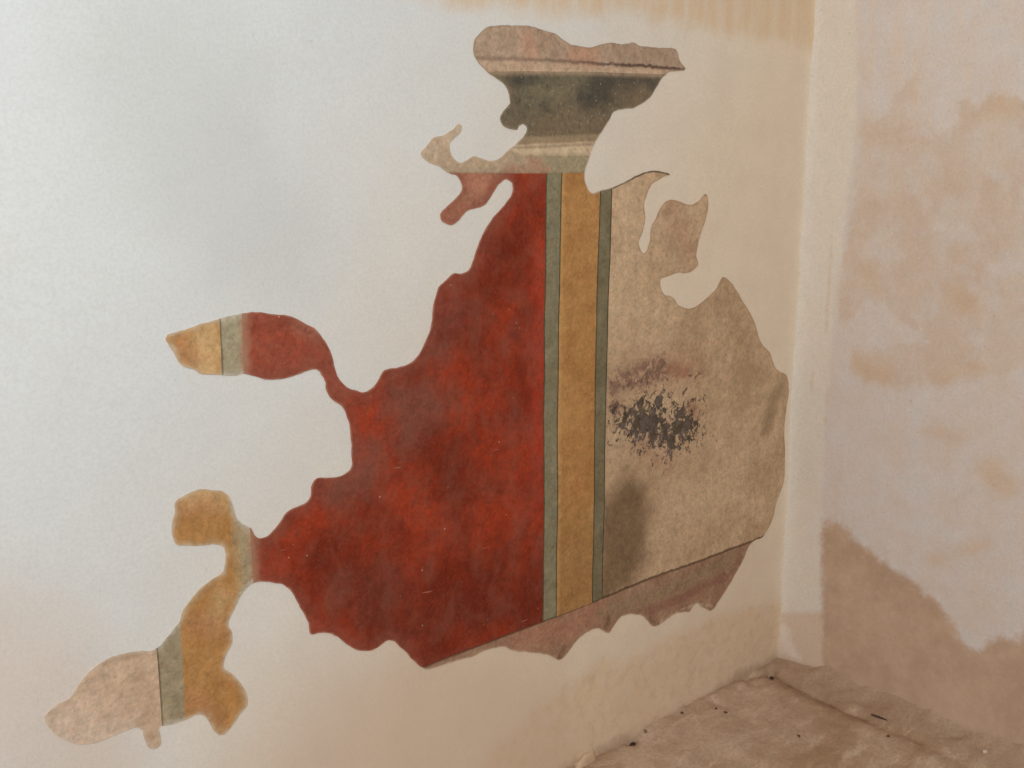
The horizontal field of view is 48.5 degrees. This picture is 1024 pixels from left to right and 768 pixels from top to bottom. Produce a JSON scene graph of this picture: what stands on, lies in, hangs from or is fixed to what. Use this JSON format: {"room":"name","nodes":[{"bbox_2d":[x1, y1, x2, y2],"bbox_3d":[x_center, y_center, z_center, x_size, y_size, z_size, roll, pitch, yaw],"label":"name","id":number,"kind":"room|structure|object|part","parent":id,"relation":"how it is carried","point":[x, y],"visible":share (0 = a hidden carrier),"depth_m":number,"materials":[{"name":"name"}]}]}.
{"room":"historic interior","nodes":[
{"label":"historic interior","id":0,"kind":"room"},
{"bbox_2d":[0,0,815,767],"bbox_3d":[-1.052,-0.274,1.501,5.000,3.320,0.015,-11,17,-41],"label":"wall","id":1,"kind":"structure","parent":0,"point":[167,167],"depth_m":2.12,"materials":[{"name":"white paint"}]},
{"bbox_2d":[44,25,788,748],"bbox_3d":[0.000,-0.003,2.529,2.130,1.526,0.011,-11,17,-41],"label":"fragment","id":2,"kind":"object","parent":1,"relation":"attached to","point":[569,448],"visible":1,"depth_m":2.54,"materials":[{"name":"red paint"}]},
{"bbox_3d":[-0.718,0.580,2.002,0.205,0.203,0.005,-11,17,-41],"label":"pale panel","id":3,"kind":"part","parent":2,"relation":"part of","materials":[{"name":"paint"}]},
{"bbox_3d":[-0.210,0.104,2.360,0.759,1.064,0.007,-11,17,-41],"label":"red panel","id":4,"kind":"part","parent":2,"relation":"part of","materials":[{"name":"paint"}]},
{"bbox_3d":[0.096,-0.526,2.499,0.279,0.050,0.005,-11,17,-41],"label":"neck moulding","id":5,"kind":"part","parent":2,"relation":"part of","materials":[{"name":"beige paint"}]},
{"bbox_3d":[0.169,-0.733,2.520,0.664,0.097,0.007,-11,17,-41],"label":"cornice","id":6,"kind":"part","parent":2,"relation":"part of","materials":[{"name":"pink paint"}]},
{"bbox_3d":[0.510,-0.030,2.989,0.763,1.055,0.009,-11,17,-41],"label":"grey panel","id":7,"kind":"part","parent":2,"relation":"part of","materials":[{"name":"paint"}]},
{"bbox_2d":[568,658,1023,767],"bbox_3d":[0.447,1.491,0.222,5.060,0.212,4.560,-11,17,-41],"label":"floor","id":8,"kind":"structure","parent":0,"point":[830,713],"depth_m":3.04,"materials":[{"name":"beige stone"}]},
{"bbox_2d":[575,749,595,767],"bbox_3d":[0.187,0.978,2.915,0.030,0.077,0.100,10,16,39],"label":"lump","id":9,"kind":"object","parent":8,"relation":"on","point":[587,758],"visible":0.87,"depth_m":2.90,"materials":[{"name":"beige stone"}]},
{"bbox_2d":[871,714,886,719],"bbox_3d":[1.006,0.913,3.117,0.007,0.007,0.048,-11,17,-41],"label":"twig","id":10,"kind":"object","parent":8,"relation":"on","point":[874,715],"visible":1,"depth_m":3.12,"materials":[{"name":"brown wood"}]},
{"bbox_2d":[778,0,1023,743],"bbox_3d":[2.305,-0.271,1.488,0.018,3.320,4.500,-11,17,-41],"label":"wall","id":11,"kind":"structure","parent":0,"point":[903,558],"depth_m":2.98,"materials":[{"name":"beige paint"}]}
]}

